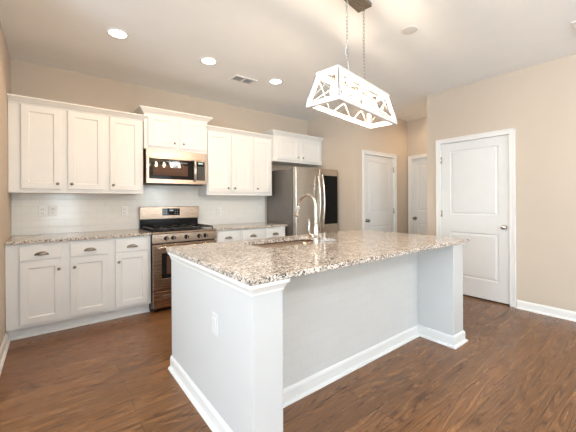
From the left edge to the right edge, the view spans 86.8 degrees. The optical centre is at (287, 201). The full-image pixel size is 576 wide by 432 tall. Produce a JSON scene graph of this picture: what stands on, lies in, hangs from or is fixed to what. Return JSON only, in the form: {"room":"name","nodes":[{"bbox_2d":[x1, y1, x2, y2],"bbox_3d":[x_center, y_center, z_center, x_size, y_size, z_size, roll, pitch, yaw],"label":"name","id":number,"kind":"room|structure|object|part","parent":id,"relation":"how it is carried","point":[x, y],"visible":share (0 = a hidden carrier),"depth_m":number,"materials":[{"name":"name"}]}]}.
{"room":"kitchen","nodes":[
{"label":"kitchen","id":0,"kind":"room"},
{"bbox_2d":[0,22,11,346],"bbox_3d":[-2.411,-0.117,2.468,0.120,2.774,1.750,0,0,-38],"label":"wall","id":1,"kind":"structure","parent":0,"point":[5,60],"depth_m":2.69,"materials":[{"name":"beige paint"}]},
{"bbox_2d":[0,332,9,374],"bbox_3d":[-2.172,1.221,2.293,0.030,0.095,1.190,0,0,-38],"label":"baseboard","id":2,"kind":"structure","parent":1,"relation":"attached to","point":[4,347],"depth_m":2.51,"materials":[{"name":"white paint"}]},
{"bbox_2d":[11,59,307,234],"bbox_3d":[-0.462,-0.128,5.172,6.520,2.774,0.120,0,0,-38],"label":"wall","id":3,"kind":"structure","parent":0,"point":[28,79],"depth_m":3.86,"materials":[{"name":"beige paint"}]},
{"bbox_2d":[7,93,106,193],"bbox_3d":[-2.456,-0.560,3.296,0.825,0.941,0.386,0,0,-38],"label":"upper cabinet","id":4,"kind":"object","parent":3,"relation":"attached to","point":[55,147],"visible":1,"depth_m":3.15,"materials":[{"name":"paint"}]},
{"bbox_3d":[-2.494,-0.542,3.083,0.313,0.825,0.019,0,0,-38],"label":"door","id":5,"kind":"part","parent":4,"relation":"part of","materials":[{"name":"paint"}]},
{"bbox_3d":[-2.358,-0.997,3.167,0.825,0.068,0.058,0,0,-38],"label":"crown moulding","id":6,"kind":"part","parent":4,"relation":"part of","materials":[{"name":"paint"}]},
{"bbox_3d":[-2.195,-0.544,3.316,0.327,0.825,0.019,0,0,-38],"label":"door","id":7,"kind":"part","parent":4,"relation":"part of","materials":[{"name":"paint"}]},
{"bbox_2d":[107,109,148,193],"bbox_3d":[-1.959,-0.563,3.684,0.436,0.941,0.386,0,0,-38],"label":"upper cabinet","id":8,"kind":"object","parent":3,"relation":"attached to","point":[124,129],"visible":0.97,"depth_m":3.54,"materials":[{"name":"paint"}]},
{"bbox_3d":[-1.894,-0.545,3.550,0.315,0.825,0.019,0,0,-38],"label":"door","id":9,"kind":"part","parent":8,"relation":"part of","materials":[{"name":"paint"}]},
{"bbox_3d":[-1.961,-0.999,3.684,0.436,0.068,0.386,0,0,-38],"label":"crown moulding","id":10,"kind":"part","parent":8,"relation":"part of","materials":[{"name":"paint"}]},
{"bbox_2d":[11,185,264,235],"bbox_3d":[-1.646,0.059,4.168,3.175,0.586,0.007,0,0,-38],"label":"backsplash","id":11,"kind":"structure","parent":3,"relation":"attached to","point":[75,212],"depth_m":3.75,"materials":[{"name":"white tile"}]},
{"bbox_2d":[38,206,46,215],"bbox_3d":[-2.692,0.104,3.342,0.072,0.116,0.009,0,0,-38],"label":"wall outlet","id":12,"kind":"object","parent":11,"relation":"attached to","point":[42,210],"visible":1,"depth_m":3.34,"materials":[{"name":"white plastic"}]},
{"bbox_2d":[49,205,56,215],"bbox_3d":[-2.621,0.101,3.397,0.072,0.116,0.009,0,0,-38],"label":"wall outlet","id":13,"kind":"object","parent":11,"relation":"attached to","point":[52,209],"visible":1,"depth_m":3.40,"materials":[{"name":"white plastic"}]},
{"bbox_2d":[121,206,127,215],"bbox_3d":[-2.057,0.118,3.837,0.072,0.116,0.009,0,0,-38],"label":"wall outlet","id":14,"kind":"object","parent":11,"relation":"attached to","point":[124,209],"visible":1,"depth_m":3.83,"materials":[{"name":"white plastic"}]},
{"bbox_2d":[217,208,221,214],"bbox_3d":[-1.043,0.148,4.627,0.072,0.116,0.009,0,0,-38],"label":"wall outlet","id":15,"kind":"object","parent":11,"relation":"attached to","point":[219,210],"visible":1,"depth_m":4.62,"materials":[{"name":"white plastic"}]},
{"bbox_2d":[133,105,212,153],"bbox_3d":[-1.508,-0.889,4.018,0.909,0.493,0.416,0,0,-38],"label":"upper cabinet","id":16,"kind":"object","parent":3,"relation":"attached to","point":[164,129],"visible":0.97,"depth_m":3.85,"materials":[{"name":"paint"}]},
{"bbox_3d":[-1.559,-0.870,3.775,0.328,0.380,0.019,0,0,-38],"label":"door","id":17,"kind":"part","parent":16,"relation":"part of","materials":[{"name":"paint"}]},
{"bbox_3d":[-1.509,-1.102,4.018,0.909,0.068,0.416,0,0,-38],"label":"crown moulding","id":18,"kind":"part","parent":16,"relation":"part of","materials":[{"name":"paint"}]},
{"bbox_2d":[143,148,206,185],"bbox_3d":[-1.492,-0.429,3.995,0.755,0.420,0.453,0,0,-38],"label":"microwave","id":19,"kind":"object","parent":16,"relation":"attached to","point":[160,167],"visible":1,"depth_m":3.84,"materials":[{"name":"silver metal"}]},
{"bbox_3d":[-1.461,-0.383,3.835,0.606,0.311,0.028,0,0,-38],"label":"door","id":20,"kind":"part","parent":19,"relation":"part of","materials":[{"name":"silver metal"}]},
{"bbox_3d":[-1.450,-0.404,3.828,0.549,0.244,0.004,0,0,-38],"label":"door glass","id":21,"kind":"part","parent":19,"relation":"part of","materials":[{"name":"black glass"}]},
{"bbox_3d":[-1.405,-0.590,3.884,0.755,0.099,0.026,0,0,-38],"label":"panel","id":22,"kind":"part","parent":19,"relation":"part of","materials":[{"name":"silver metal"}]},
{"bbox_3d":[-1.209,-0.401,3.972,0.028,0.292,0.070,0,0,-38],"label":"door handle","id":23,"kind":"part","parent":19,"relation":"part of","materials":[{"name":"silver metal"}]},
{"bbox_3d":[-1.164,-0.384,4.070,0.147,0.311,0.028,0,0,-38],"label":"control panel","id":24,"kind":"part","parent":19,"relation":"part of","materials":[{"name":"silver metal"}]},
{"bbox_3d":[-1.252,-0.871,4.013,0.342,0.380,0.019,0,0,-38],"label":"door","id":25,"kind":"part","parent":16,"relation":"part of","materials":[{"name":"paint"}]},
{"bbox_2d":[198,124,253,195],"bbox_3d":[-0.937,-0.564,4.481,0.782,0.949,0.386,0,0,-38],"label":"upper cabinet","id":26,"kind":"object","parent":3,"relation":"attached to","point":[229,151],"visible":0.98,"depth_m":4.35,"materials":[{"name":"paint"}]},
{"bbox_3d":[-0.969,-0.550,4.271,0.328,0.825,0.019,0,0,-38],"label":"door","id":27,"kind":"part","parent":26,"relation":"part of","materials":[{"name":"paint"}]},
{"bbox_3d":[-0.939,-1.005,4.481,0.782,0.068,0.386,0,0,-38],"label":"crown moulding","id":28,"kind":"part","parent":26,"relation":"part of","materials":[{"name":"paint"}]},
{"bbox_3d":[-0.682,-0.552,4.494,0.322,0.825,0.019,0,0,-38],"label":"door","id":29,"kind":"part","parent":26,"relation":"part of","materials":[{"name":"paint"}]},
{"bbox_2d":[252,132,273,195],"bbox_3d":[-0.484,-0.567,4.833,0.365,0.949,0.386,0,0,-38],"label":"upper cabinet","id":30,"kind":"object","parent":3,"relation":"attached to","point":[261,143],"visible":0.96,"depth_m":4.71,"materials":[{"name":"paint"}]},
{"bbox_3d":[-0.386,-1.008,4.704,0.365,0.068,0.058,0,0,-38],"label":"crown moulding","id":31,"kind":"part","parent":30,"relation":"part of","materials":[{"name":"paint"}]},
{"bbox_2d":[262,129,323,166],"bbox_3d":[0.068,-0.884,5.233,1.109,0.481,0.436,0,0,-38],"label":"upper cabinet","id":32,"kind":"object","parent":3,"relation":"attached to","point":[288,148],"visible":0.97,"depth_m":5.07,"materials":[{"name":"paint"}]},
{"bbox_3d":[0.003,-0.863,4.966,0.445,0.370,0.019,0,0,-38],"label":"door","id":33,"kind":"part","parent":32,"relation":"part of","materials":[{"name":"paint"}]},
{"bbox_3d":[0.066,-1.090,5.232,1.106,0.068,0.436,0,0,-38],"label":"crown moulding","id":34,"kind":"part","parent":32,"relation":"part of","materials":[{"name":"paint"}]},
{"bbox_3d":[0.399,-0.865,5.275,0.440,0.370,0.019,0,0,-38],"label":"door","id":35,"kind":"part","parent":32,"relation":"part of","materials":[{"name":"paint"}]},
{"bbox_2d":[0,0,575,120],"bbox_3d":[0.801,-1.571,0.793,9.900,0.100,8.650,0,0,-38],"label":"ceiling","id":36,"kind":"structure","parent":0,"point":[455,43],"depth_m":2.92,"materials":[{"name":"paint"}]},
{"bbox_2d":[105,27,129,38],"bbox_3d":[-1.528,-1.506,2.733,0.192,0.006,0.192,0,0,-38],"label":"recessed light","id":37,"kind":"object","parent":36,"relation":"in","point":[117,33],"visible":1,"depth_m":2.73,"materials":[{"name":"white paint"}]},
{"bbox_2d":[200,57,217,64],"bbox_3d":[-0.853,-1.509,3.276,0.192,0.006,0.192,0,0,-38],"label":"recessed light","id":38,"kind":"object","parent":36,"relation":"in","point":[205,60],"visible":1,"depth_m":3.27,"materials":[{"name":"white paint"}]},
{"bbox_2d":[229,74,256,84],"bbox_3d":[-0.556,-1.509,3.780,0.300,0.010,0.170,0,0,-38],"label":"ceiling vent","id":39,"kind":"object","parent":36,"relation":"in","point":[237,78],"visible":1,"depth_m":3.77,"materials":[{"name":"white metal"}]},
{"bbox_2d":[268,78,282,84],"bbox_3d":[-0.154,-1.513,3.844,0.192,0.006,0.192,0,0,-38],"label":"recessed light","id":40,"kind":"object","parent":36,"relation":"in","point":[275,81],"visible":1,"depth_m":3.83,"materials":[{"name":"white paint"}]},
{"bbox_2d":[306,0,397,128],"bbox_3d":[0.505,-1.075,2.269,0.266,0.888,0.862,0,0,43],"label":"chandelier","id":41,"kind":"object","parent":36,"relation":"hanging from","point":[335,79],"visible":1,"depth_m":2.18,"materials":[{"name":"white wood"}]},
{"bbox_3d":[0.171,-0.750,2.050,0.097,0.191,0.032,0,0,-11],"label":"corner post","id":42,"kind":"part","parent":41,"relation":"part of","materials":[{"name":"white wood"}]},
{"bbox_3d":[0.310,-0.753,2.056,0.050,0.105,0.050,0,0,43],"label":"bulb","id":43,"kind":"part","parent":41,"relation":"part of","materials":[{"name":"beige glass"}]},
{"bbox_3d":[0.315,-0.751,1.916,0.032,0.191,0.097,0,0,7],"label":"corner post","id":44,"kind":"part","parent":41,"relation":"part of","materials":[{"name":"white wood"}]},
{"bbox_3d":[0.409,-0.754,2.162,0.050,0.105,0.050,0,0,43],"label":"bulb","id":45,"kind":"part","parent":41,"relation":"part of","materials":[{"name":"beige"}]},
{"bbox_3d":[0.423,-1.177,2.180,0.024,0.630,0.024,0,0,43],"label":"power cord","id":46,"kind":"part","parent":41,"relation":"part of","materials":[{"name":"white plastic"}]},
{"bbox_3d":[0.423,-1.179,2.180,0.014,0.604,0.014,0,0,-2],"label":"chain","id":47,"kind":"part","parent":41,"relation":"part of","materials":[{"name":"grey metal"}]},
{"bbox_3d":[0.508,-0.649,2.269,0.261,0.034,0.857,0,0,43],"label":"frame","id":48,"kind":"part","parent":41,"relation":"part of","materials":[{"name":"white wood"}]},
{"bbox_3d":[0.507,-0.857,2.269,0.181,0.032,0.747,0,0,43],"label":"frame","id":49,"kind":"part","parent":41,"relation":"part of","materials":[{"name":"white wood"}]},
{"bbox_3d":[0.507,-0.754,2.269,0.050,0.105,0.050,0,0,43],"label":"bulb","id":50,"kind":"part","parent":41,"relation":"part of","materials":[{"name":"beige"}]},
{"bbox_3d":[0.587,-1.180,2.357,0.014,0.604,0.014,0,0,-2],"label":"chain","id":51,"kind":"part","parent":41,"relation":"part of","materials":[{"name":"grey metal"}]},
{"bbox_3d":[0.606,-0.755,2.375,0.050,0.105,0.050,0,0,43],"label":"bulb","id":52,"kind":"part","parent":41,"relation":"part of","materials":[{"name":"beige"}]},
{"bbox_3d":[0.700,-0.753,2.621,0.032,0.191,0.097,0,0,7],"label":"corner post","id":53,"kind":"part","parent":41,"relation":"part of","materials":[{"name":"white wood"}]},
{"bbox_3d":[0.704,-0.755,2.481,0.050,0.105,0.050,0,0,43],"label":"bulb","id":54,"kind":"part","parent":41,"relation":"part of","materials":[{"name":"beige"}]},
{"bbox_3d":[0.844,-0.754,2.487,0.097,0.191,0.032,0,0,-11],"label":"corner post","id":55,"kind":"part","parent":41,"relation":"part of","materials":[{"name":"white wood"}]},
{"bbox_2d":[401,26,417,34],"bbox_3d":[1.080,-1.520,2.703,0.140,0.005,0.140,0,0,-38],"label":"cover plate","id":56,"kind":"object","parent":36,"relation":"attached to","point":[407,30],"visible":1,"depth_m":2.70,"materials":[{"name":"plastic"}]},
{"bbox_2d":[0,294,575,431],"bbox_3d":[-0.075,1.307,1.937,9.900,0.100,5.750,0,0,-38],"label":"floor","id":57,"kind":"structure","parent":0,"point":[515,371],"depth_m":2.09,"materials":[{"name":"brown wood"}]},
{"bbox_2d":[5,238,111,340],"bbox_3d":[-2.365,0.829,3.192,0.829,0.882,0.654,0,0,-38],"label":"base cabinet","id":58,"kind":"object","parent":57,"relation":"on","point":[50,287],"visible":0.97,"depth_m":2.93,"materials":[{"name":"paint"}]},
{"bbox_3d":[-2.316,0.477,2.863,0.311,0.130,0.019,0,0,-38],"label":"drawer","id":59,"kind":"part","parent":58,"relation":"part of","materials":[{"name":"paint"}]},
{"bbox_3d":[-2.302,0.484,2.846,0.110,0.034,0.027,0,0,-38],"label":"cup pull","id":60,"kind":"part","parent":58,"relation":"part of","materials":[{"name":"silver metal"}]},
{"bbox_3d":[-2.313,0.843,2.862,0.311,0.570,0.019,0,0,-38],"label":"door","id":61,"kind":"part","parent":58,"relation":"part of","materials":[{"name":"paint"}]},
{"bbox_2d":[5,229,151,244],"bbox_3d":[-2.215,0.370,3.313,1.220,0.030,0.637,0,0,-38],"label":"countertop","id":62,"kind":"structure","parent":58,"relation":"on","point":[58,237],"depth_m":3.14,"materials":[{"name":"stone"}]},
{"bbox_3d":[-2.014,0.475,3.098,0.328,0.130,0.019,0,0,-38],"label":"drawer","id":63,"kind":"part","parent":58,"relation":"part of","materials":[{"name":"paint"}]},
{"bbox_3d":[-2.011,0.841,3.097,0.328,0.570,0.019,0,0,-38],"label":"door","id":64,"kind":"part","parent":58,"relation":"part of","materials":[{"name":"paint"}]},
{"bbox_3d":[-2.000,0.483,3.081,0.110,0.034,0.027,0,0,-38],"label":"cup pull","id":65,"kind":"part","parent":58,"relation":"part of","materials":[{"name":"silver metal"}]},
{"bbox_2d":[111,236,150,319],"bbox_3d":[-1.886,0.826,3.566,0.386,0.882,0.654,0,0,-38],"label":"base cabinet","id":66,"kind":"object","parent":57,"relation":"on","point":[131,256],"visible":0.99,"depth_m":3.33,"materials":[{"name":"paint"}]},
{"bbox_3d":[-1.708,0.473,3.336,0.324,0.130,0.019,0,0,-38],"label":"drawer","id":67,"kind":"part","parent":66,"relation":"part of","materials":[{"name":"paint"}]},
{"bbox_3d":[-1.705,0.839,3.335,0.324,0.570,0.019,0,0,-38],"label":"door","id":68,"kind":"part","parent":66,"relation":"part of","materials":[{"name":"paint"}]},
{"bbox_2d":[139,206,215,311],"bbox_3d":[-1.398,0.665,3.886,0.772,1.200,0.728,0,0,-38],"label":"gas range","id":69,"kind":"object","parent":57,"relation":"on","point":[169,226],"visible":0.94,"depth_m":3.64,"materials":[{"name":"silver metal"}]},
{"bbox_3d":[-1.226,1.119,3.669,0.758,0.190,0.045,0,0,-38],"label":"storage drawer","id":70,"kind":"part","parent":69,"relation":"part of","materials":[{"name":"silver metal"}]},
{"bbox_2d":[140,223,215,234],"bbox_3d":[-1.414,0.334,3.905,0.768,0.072,0.646,0,0,-38],"label":"cooktop","id":71,"kind":"object","parent":69,"relation":"in","point":[154,228],"depth_m":3.78,"materials":[{"name":"metal"}]},
{"bbox_3d":[-1.227,0.751,3.668,0.758,0.525,0.045,0,0,-38],"label":"oven door","id":72,"kind":"part","parent":69,"relation":"part of","materials":[{"name":"silver metal"}]},
{"bbox_3d":[-1.231,0.422,3.671,0.764,0.103,0.049,0,0,-38],"label":"control panel","id":73,"kind":"part","parent":69,"relation":"part of","materials":[{"name":"silver metal"}]},
{"bbox_3d":[-1.194,0.521,3.625,0.695,0.025,0.064,0,0,-38],"label":"door handle","id":74,"kind":"part","parent":69,"relation":"part of","materials":[{"name":"silver metal"}]},
{"bbox_2d":[215,228,263,242],"bbox_3d":[-0.816,0.821,4.399,0.758,0.882,0.654,0,0,-38],"label":"base cabinet","id":75,"kind":"object","parent":57,"relation":"on","point":[255,233],"visible":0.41,"depth_m":4.14,"materials":[{"name":"paint"}]},
{"bbox_3d":[-0.793,0.468,4.050,0.332,0.130,0.019,0,0,-38],"label":"drawer","id":76,"kind":"part","parent":75,"relation":"part of","materials":[{"name":"paint"}]},
{"bbox_2d":[210,222,286,230],"bbox_3d":[-0.662,0.362,4.524,1.168,0.030,0.637,0,0,-38],"label":"countertop","id":77,"kind":"structure","parent":75,"relation":"on","point":[221,227],"depth_m":4.41,"materials":[{"name":"stone"}]},
{"bbox_3d":[-0.492,0.467,4.284,0.340,0.130,0.019,0,0,-38],"label":"drawer","id":78,"kind":"part","parent":75,"relation":"part of","materials":[{"name":"paint"}]},
{"bbox_2d":[264,226,284,237],"bbox_3d":[-0.365,0.818,4.750,0.385,0.882,0.654,0,0,-38],"label":"drawer","id":79,"kind":"object","parent":57,"relation":"on","point":[269,232],"visible":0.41,"depth_m":4.50,"materials":[{"name":"paint"}]},
{"bbox_2d":[267,166,337,235],"bbox_3d":[0.267,0.363,5.085,0.907,1.786,0.850,0,0,-38],"label":"refrigerator","id":80,"kind":"object","parent":57,"relation":"on","point":[288,185],"visible":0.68,"depth_m":4.78,"materials":[{"name":"silver metal"}]},
{"bbox_3d":[0.285,0.019,4.713,0.482,1.092,0.078,0,0,-38],"label":"door","id":81,"kind":"part","parent":80,"relation":"part of","materials":[{"name":"silver metal"}]},
{"bbox_3d":[0.490,0.004,4.774,0.027,0.915,0.083,0,0,-38],"label":"door handle","id":82,"kind":"part","parent":80,"relation":"part of","materials":[{"name":"silver metal"}]},
{"bbox_3d":[0.561,0.004,4.829,0.027,0.915,0.083,0,0,-38],"label":"door handle","id":83,"kind":"part","parent":80,"relation":"part of","materials":[{"name":"silver metal"}]},
{"bbox_3d":[0.645,0.018,4.994,0.419,1.092,0.078,0,0,-38],"label":"door","id":84,"kind":"part","parent":80,"relation":"part of","materials":[{"name":"silver metal"}]},
{"bbox_2d":[168,243,467,431],"bbox_3d":[0.345,0.814,2.520,2.252,0.883,1.230,0,0,-38],"label":"kitchen island","id":85,"kind":"object","parent":57,"relation":"on","point":[279,343],"visible":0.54,"depth_m":2.03,"materials":[{"name":"paint"}]},
{"bbox_2d":[212,312,217,335],"bbox_3d":[-0.407,0.679,1.693,0.008,0.116,0.072,0,0,-38],"label":"light switch","id":86,"kind":"object","parent":85,"relation":"attached to","point":[214,315],"visible":1,"depth_m":1.68,"materials":[{"name":"white plastic"}]},
{"bbox_3d":[-0.455,0.818,1.903,0.171,0.883,1.180,0,0,-38],"label":"panel","id":87,"kind":"part","parent":85,"relation":"part of","materials":[{"name":"paint"}]},
{"bbox_3d":[-0.449,0.405,1.893,0.223,0.056,1.206,0,0,-38],"label":"crown moulding","id":88,"kind":"part","parent":85,"relation":"part of","materials":[{"name":"white paint"}]},
{"bbox_2d":[166,229,468,285],"bbox_3d":[0.356,0.356,2.533,2.290,0.030,1.240,0,0,-38],"label":"island countertop","id":89,"kind":"structure","parent":85,"relation":"on","point":[244,262],"depth_m":2.06,"materials":[{"name":"stone"}]},
{"bbox_2d":[254,239,319,247],"bbox_3d":[0.018,0.466,2.634,0.778,0.185,0.438,0,0,-38],"label":"sink","id":90,"kind":"object","parent":89,"relation":"in","point":[304,241],"visible":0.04,"depth_m":2.86,"materials":[{"name":"silver metal"}]},
{"bbox_2d":[294,193,319,244],"bbox_3d":[0.127,0.137,2.518,0.127,0.410,0.300,0,0,-38],"label":"kitchen faucet","id":91,"kind":"object","parent":89,"relation":"on","point":[315,235],"visible":1,"depth_m":2.44,"materials":[{"name":"silver metal"}]},
{"bbox_3d":[0.157,0.057,2.533,0.029,0.250,0.242,0,0,-38],"label":"spout","id":92,"kind":"part","parent":91,"relation":"part of","materials":[{"name":"silver metal"}]},
{"bbox_3d":[0.172,0.205,2.391,0.042,0.140,0.022,0,0,-38],"label":"lever","id":93,"kind":"part","parent":91,"relation":"part of","materials":[{"name":"silver metal"}]},
{"bbox_2d":[319,238,337,241],"bbox_3d":[0.339,0.327,2.645,0.178,0.025,0.108,0,0,-21],"label":"plastic wrap","id":94,"kind":"object","parent":89,"relation":"on","point":[322,239],"visible":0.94,"depth_m":2.62,"materials":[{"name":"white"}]},
{"bbox_3d":[0.348,1.208,2.519,2.218,0.095,1.193,0,0,-38],"label":"baseboard","id":95,"kind":"part","parent":85,"relation":"part of","materials":[{"name":"white paint"}]},
{"bbox_3d":[0.354,1.246,2.512,2.252,0.019,1.210,0,0,-38],"label":"shoe moulding","id":96,"kind":"part","parent":85,"relation":"part of","materials":[{"name":"white paint"}]},
{"bbox_3d":[0.491,0.813,2.317,1.831,0.883,0.030,0,0,-38],"label":"panel","id":97,"kind":"part","parent":85,"relation":"part of","materials":[{"name":"white paint"}]},
{"bbox_3d":[1.132,0.809,3.139,0.190,0.883,1.180,0,0,-38],"label":"panel","id":98,"kind":"part","parent":85,"relation":"part of","materials":[{"name":"paint"}]},
{"bbox_2d":[308,107,407,232],"bbox_3d":[1.329,-0.137,5.777,1.533,2.774,1.128,0,0,-38],"label":"wall","id":99,"kind":"structure","parent":0,"point":[343,143],"depth_m":5.14,"materials":[{"name":"beige paint"}]},
{"bbox_2d":[362,150,396,231],"bbox_3d":[1.576,0.200,5.285,0.964,2.097,0.150,0,0,-38],"label":"door","id":100,"kind":"structure","parent":99,"relation":"in","point":[379,170],"depth_m":5.28,"materials":[{"name":"white paint"}]},
{"bbox_2d":[407,117,426,163],"bbox_3d":[2.264,-0.142,5.913,0.110,2.774,2.063,0,0,-38],"label":"wall","id":101,"kind":"structure","parent":0,"point":[417,128],"depth_m":5.64,"materials":[{"name":"beige paint"}]},
{"bbox_2d":[408,154,426,234],"bbox_3d":[2.585,0.192,5.454,0.150,2.102,0.884,0,0,-38],"label":"door","id":102,"kind":"structure","parent":101,"relation":"in","point":[417,164],"depth_m":5.66,"materials":[{"name":"white paint"}]},
{"bbox_2d":[427,54,575,311],"bbox_3d":[4.297,-0.153,2.477,1.227,2.774,5.857,0,0,-38],"label":"wall","id":103,"kind":"structure","parent":0,"point":[538,101],"depth_m":3.42,"materials":[{"name":"beige paint"}]},
{"bbox_2d":[436,128,515,307],"bbox_3d":[2.405,0.190,3.950,0.150,2.107,0.930,0,0,-38],"label":"door","id":104,"kind":"structure","parent":103,"relation":"in","point":[476,173],"depth_m":3.86,"materials":[{"name":"white paint"}]},
{"bbox_3d":[2.584,0.308,3.649,0.062,0.062,0.062,0,0,-38],"label":"knob","id":105,"kind":"part","parent":104,"relation":"part of","materials":[{"name":"silver metal"}]},
{"bbox_2d":[516,300,575,321],"bbox_3d":[4.102,1.187,1.715,0.030,0.095,4.664,0,0,-38],"label":"baseboard","id":106,"kind":"structure","parent":103,"relation":"attached to","point":[523,305],"depth_m":3.33,"materials":[{"name":"white paint"}]}
]}

